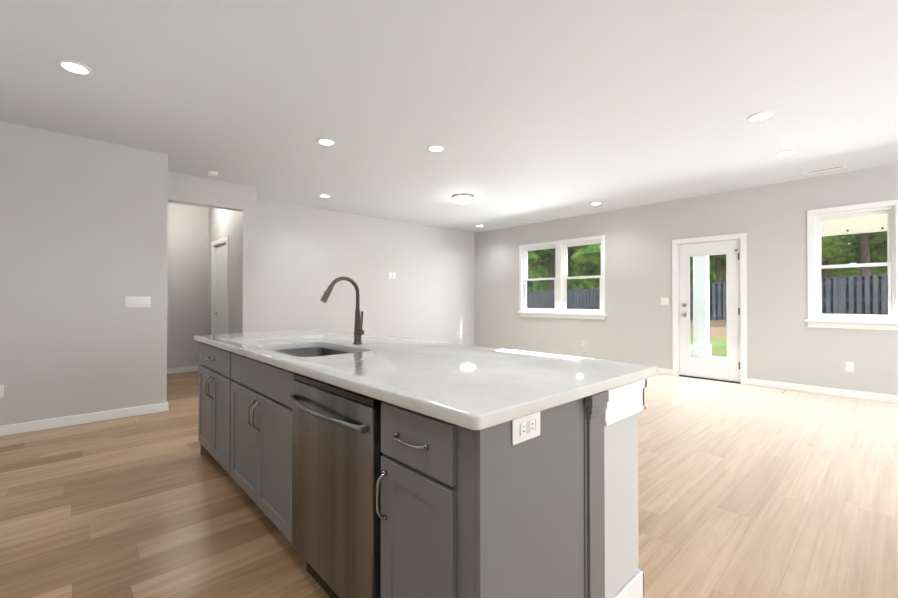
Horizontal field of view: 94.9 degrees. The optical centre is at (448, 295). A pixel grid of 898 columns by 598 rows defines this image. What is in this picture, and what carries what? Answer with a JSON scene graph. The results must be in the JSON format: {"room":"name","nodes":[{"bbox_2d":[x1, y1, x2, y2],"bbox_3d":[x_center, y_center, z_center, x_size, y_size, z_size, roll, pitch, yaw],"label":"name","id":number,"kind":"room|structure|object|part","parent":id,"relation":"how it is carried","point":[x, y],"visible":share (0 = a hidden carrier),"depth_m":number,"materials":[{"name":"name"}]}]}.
{"room":"kitchen","nodes":[
{"label":"kitchen","id":0,"kind":"room"},
{"bbox_2d":[0,121,167,425],"bbox_3d":[-5.333,-0.149,4.105,3.820,2.740,2.720,0,-1,-43],"label":"wall","id":1,"kind":"structure","parent":0,"point":[83,237],"depth_m":3.92,"materials":[{"name":"grey paint"}]},
{"bbox_2d":[0,384,3,397],"bbox_3d":[-3.901,0.826,3.559,0.072,0.115,0.010,0,-1,-43],"label":"outlet","id":2,"kind":"object","parent":1,"relation":"attached to","point":[2,391],"visible":1,"depth_m":3.58,"materials":[{"name":"white plastic"}]},
{"bbox_2d":[0,402,167,436],"bbox_3d":[-4.329,1.167,3.160,3.634,0.092,0.014,0,-1,-43],"label":"baseboard","id":3,"kind":"structure","parent":1,"relation":"attached to","point":[25,427],"depth_m":3.91,"materials":[{"name":"white wood"}]},
{"bbox_2d":[125,296,150,307],"bbox_3d":[-3.186,0.062,4.220,0.206,0.114,0.016,0,-1,-43],"label":"light switch","id":4,"kind":"object","parent":1,"relation":"attached to","point":[136,302],"visible":1,"depth_m":4.21,"materials":[{"name":"white plastic"}]},
{"bbox_2d":[167,202,207,367],"bbox_3d":[-4.459,-0.126,6.676,0.950,2.740,0.120,0,-1,-43],"label":"wall","id":5,"kind":"structure","parent":0,"point":[187,293],"depth_m":6.74,"materials":[{"name":"grey paint"}]},
{"bbox_2d":[167,365,198,373],"bbox_3d":[-4.413,1.198,6.615,0.922,0.092,0.014,0,-1,-43],"label":"baseboard","id":6,"kind":"structure","parent":5,"relation":"attached to","point":[182,369],"depth_m":6.69,"materials":[{"name":"white wood"}]},
{"bbox_2d":[168,172,242,210],"bbox_3d":[-3.179,-1.338,5.296,0.950,0.340,0.140,0,-1,-43],"label":"wall","id":7,"kind":"structure","parent":0,"point":[196,190],"depth_m":5.26,"materials":[{"name":"grey paint"}]},
{"bbox_2d":[208,185,256,334],"bbox_3d":[-3.400,-0.129,6.360,0.180,2.740,2.020,0,-1,-43],"label":"wall","id":8,"kind":"structure","parent":0,"point":[239,228],"depth_m":5.67,"materials":[{"name":"grey paint"}]},
{"bbox_2d":[211,236,228,333],"bbox_3d":[-3.497,0.178,6.451,0.198,2.129,0.938,0,-1,-43],"label":"door frame","id":9,"kind":"structure","parent":8,"relation":"attached to","point":[220,240],"depth_m":6.68,"materials":[{"name":"white wood"}]},
{"bbox_2d":[216,244,225,333],"bbox_3d":[-3.522,0.216,6.428,0.035,2.027,0.762,0,-1,-43],"label":"hall door","id":10,"kind":"structure","parent":8,"relation":"in","point":[221,289],"depth_m":6.46,"materials":[{"name":"white wood"}]},
{"bbox_2d":[257,199,474,344],"bbox_3d":[-1.303,-0.114,7.950,5.060,2.740,0.120,0,-1,-43],"label":"wall","id":11,"kind":"structure","parent":0,"point":[306,256],"depth_m":7.62,"materials":[{"name":"grey paint"}]},
{"bbox_2d":[0,371,897,597],"bbox_3d":[-0.051,1.242,3.042,10.170,0.060,11.420,0,-1,-43],"label":"floor","id":12,"kind":"structure","parent":0,"point":[748,491],"depth_m":2.36,"materials":[{"name":"brown wood"}]},
{"bbox_2d":[196,340,651,597],"bbox_3d":[-0.594,0.767,2.347,1.026,0.877,2.946,0,-1,-43],"label":"kitchen island","id":13,"kind":"object","parent":12,"relation":"on","point":[358,462],"depth_m":1.32,"materials":[{"name":"grey wood"}]},
{"bbox_2d":[288,373,382,597],"bbox_3d":[-0.252,0.766,1.720,0.680,0.868,0.640,0,-1,-43],"label":"dishwasher","id":14,"kind":"object","parent":13,"relation":"in","point":[336,429],"depth_m":1.46,"materials":[{"name":"silver metal"}]},
{"bbox_2d":[194,329,656,427],"bbox_3d":[-0.542,0.310,2.408,1.080,0.037,2.960,0,-1,-43],"label":"island countertop","id":15,"kind":"structure","parent":13,"relation":"on","point":[471,384],"depth_m":1.57,"materials":[{"name":"white stone"}]},
{"bbox_2d":[274,344,353,355],"bbox_3d":[-0.769,0.432,2.307,0.462,0.233,0.752,0,-1,-43],"label":"sink","id":16,"kind":"object","parent":15,"relation":"in","point":[295,349],"depth_m":2.61,"materials":[{"name":"silver metal"}]},
{"bbox_2d":[320,276,365,343],"bbox_3d":[-0.625,0.088,2.426,0.268,0.408,0.081,0,-1,-43],"label":"faucet","id":17,"kind":"object","parent":15,"relation":"on","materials":[{"name":"silver metal"}]},
{"bbox_2d":[512,412,539,444],"bbox_3d":[0.213,0.358,1.125,0.125,0.072,0.010,0,-1,-43],"label":"outlet","id":18,"kind":"object","parent":13,"relation":"attached to","point":[526,429],"depth_m":1.12,"materials":[{"name":"white plastic"}]},
{"bbox_2d":[0,0,897,232],"bbox_3d":[-0.051,-1.558,3.067,10.170,0.060,11.420,0,-1,-43],"label":"ceiling","id":19,"kind":"structure","parent":0,"point":[520,111],"depth_m":3.12,"materials":[{"name":"white paint"}]},
{"bbox_2d":[57,60,91,74],"bbox_3d":[-2.502,-1.524,2.754,0.176,0.014,0.176,0,-1,-43],"label":"recessed light","id":20,"kind":"object","parent":19,"relation":"in","point":[74,67],"visible":1,"depth_m":2.74,"materials":[{"name":"white"}]},
{"bbox_2d":[205,171,217,175],"bbox_3d":[-2.897,-1.494,5.028,0.136,0.033,0.136,0,-1,-43],"label":"smoke detector","id":21,"kind":"object","parent":19,"relation":"attached to","point":[211,173],"visible":1,"depth_m":4.99,"materials":[{"name":"white plastic"}]},
{"bbox_2d":[319,194,330,197],"bbox_3d":[-1.859,-1.494,6.160,0.176,0.014,0.176,0,-1,-43],"label":"recessed light","id":22,"kind":"object","parent":19,"relation":"in","point":[324,195],"visible":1,"depth_m":6.14,"materials":[{"name":"white"}]},
{"bbox_2d":[317,138,334,145],"bbox_3d":[-1.210,-1.512,4.052,0.176,0.014,0.176,0,-1,-43],"label":"recessed light","id":23,"kind":"object","parent":19,"relation":"in","point":[326,141],"visible":1,"depth_m":4.03,"materials":[{"name":"white"}]},
{"bbox_2d":[427,145,443,151],"bbox_3d":[-0.134,-1.511,4.227,0.176,0.014,0.176,0,-1,-43],"label":"recessed light","id":24,"kind":"object","parent":19,"relation":"in","point":[435,148],"visible":1,"depth_m":4.20,"materials":[{"name":"white"}]},
{"bbox_2d":[452,194,473,204],"bbox_3d":[0.209,-1.437,6.201,0.330,0.126,0.330,0,-1,-43],"label":"flush ceiling light","id":25,"kind":"object","parent":19,"relation":"attached to","point":[462,199],"visible":1,"depth_m":6.10,"materials":[{"name":"white glass"}]},
{"bbox_2d":[522,219,541,222],"bbox_3d":[1.642,-1.477,8.145,0.140,0.012,0.380,0,-1,-43],"label":"ceiling vent","id":26,"kind":"object","parent":19,"relation":"in","point":[537,220],"visible":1,"depth_m":8.14,"materials":[{"name":"white metal"}]},
{"bbox_2d":[748,112,773,120],"bbox_3d":[2.638,-1.518,3.489,0.176,0.014,0.176,0,-1,-43],"label":"recessed light","id":27,"kind":"object","parent":19,"relation":"in","point":[760,116],"visible":0.98,"depth_m":3.47,"materials":[{"name":"white"}]},
{"bbox_2d":[774,150,795,156],"bbox_3d":[3.566,-1.510,4.371,0.176,0.014,0.176,0,-1,-43],"label":"recessed light","id":28,"kind":"object","parent":19,"relation":"in","point":[784,153],"visible":0.98,"depth_m":4.35,"materials":[{"name":"white"}]},
{"bbox_2d":[803,164,846,174],"bbox_3d":[4.473,-1.506,4.906,0.140,0.012,0.380,0,-1,-43],"label":"ceiling vent","id":29,"kind":"object","parent":19,"relation":"in","point":[825,169],"visible":1,"depth_m":4.89,"materials":[{"name":"white metal"}]},
{"bbox_2d":[475,164,897,395],"bbox_3d":[3.631,-0.128,6.443,0.160,2.740,11.420,0,-1,-43],"label":"wall","id":30,"kind":"structure","parent":0,"point":[786,343],"depth_m":6.11,"materials":[{"name":"grey paint"}]},
{"bbox_2d":[518,235,606,319],"bbox_3d":[2.151,-0.324,7.991,0.175,1.496,1.926,0,-1,-43],"label":"double window","id":31,"kind":"structure","parent":30,"relation":"in","point":[565,274],"depth_m":7.93,"materials":[{"name":"white plastic"}]},
{"bbox_3d":[1.862,-0.341,8.364,0.094,1.340,0.820,0,-1,-43],"label":"frame","id":32,"kind":"part","parent":31,"relation":"part of","materials":[{"name":"white plastic"}]},
{"bbox_3d":[1.861,-0.346,8.363,0.041,1.196,0.686,0,-1,-43],"label":"glass","id":33,"kind":"part","parent":31,"relation":"part of","materials":[{"name":"clear glass"}]},
{"bbox_3d":[2.499,-0.347,7.673,0.094,1.340,0.820,0,-1,-43],"label":"frame","id":34,"kind":"part","parent":31,"relation":"part of","materials":[{"name":"white plastic"}]},
{"bbox_3d":[2.497,-0.352,7.671,0.041,1.196,0.686,0,-1,-43],"label":"glass","id":35,"kind":"part","parent":31,"relation":"part of","materials":[{"name":"clear glass"}]},
{"bbox_2d":[657,368,672,374],"bbox_3d":[2.049,1.210,8.023,0.014,0.092,4.295,0,-1,-43],"label":"baseboard","id":36,"kind":"structure","parent":30,"relation":"attached to","point":[665,371],"depth_m":6.52,"materials":[{"name":"white wood"}]},
{"bbox_2d":[661,298,668,304],"bbox_3d":[3.424,0.083,6.536,0.016,0.115,0.115,0,-1,-43],"label":"light switch","id":37,"kind":"object","parent":30,"relation":"attached to","point":[664,301],"visible":1,"depth_m":6.54,"materials":[{"name":"white plastic"}]},
{"bbox_2d":[679,240,739,381],"bbox_3d":[3.849,0.210,6.109,0.117,2.022,0.802,0,-1,-43],"label":"patio door","id":38,"kind":"structure","parent":30,"relation":"in","point":[728,370],"depth_m":6.05,"materials":[{"name":"white wood"}]},
{"bbox_2d":[690,255,726,360],"bbox_3d":[3.867,0.169,6.141,0.006,1.598,0.528,0,-1,-43],"label":"window","id":39,"kind":"structure","parent":38,"relation":"attached to","point":[710,306],"depth_m":6.14,"materials":[{"name":"clear glass"}]},
{"bbox_3d":[3.845,0.190,6.080,0.073,1.702,0.764,0,-1,-43],"label":"patio door hardware","id":40,"kind":"part","parent":38,"relation":"part of","materials":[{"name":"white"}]},
{"bbox_2d":[672,233,746,384],"bbox_3d":[3.886,0.179,6.152,0.177,2.122,0.964,0,-1,-43],"label":"door frame","id":41,"kind":"structure","parent":30,"relation":"attached to","point":[743,268],"depth_m":6.02,"materials":[{"name":"white wood"}]},
{"bbox_2d":[747,378,897,403],"bbox_3d":[5.726,1.175,4.027,0.014,0.092,4.645,0,-1,-43],"label":"baseboard","id":42,"kind":"structure","parent":30,"relation":"attached to","point":[888,398],"depth_m":5.13,"materials":[{"name":"white wood"}]},
{"bbox_2d":[845,362,853,371],"bbox_3d":[4.849,0.859,4.986,0.010,0.115,0.072,0,-1,-43],"label":"outlet","id":43,"kind":"object","parent":30,"relation":"attached to","point":[849,366],"visible":1,"depth_m":4.98,"materials":[{"name":"white plastic"}]},
{"bbox_2d":[805,199,897,330],"bbox_3d":[4.904,-0.351,5.000,0.175,1.496,0.876,0,-1,-43],"label":"window","id":44,"kind":"structure","parent":30,"relation":"in","point":[890,264],"depth_m":5.01,"materials":[{"name":"white plastic"}]},
{"label":"outside","id":45,"kind":"structure","parent":0,"visible":0},
{"bbox_2d":[527,213,887,360],"bbox_3d":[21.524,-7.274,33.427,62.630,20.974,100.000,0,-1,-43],"label":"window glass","id":46,"kind":"object","parent":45,"point":[547,285],"depth_m":20.14,"materials":[{"name":"green"}]}
]}

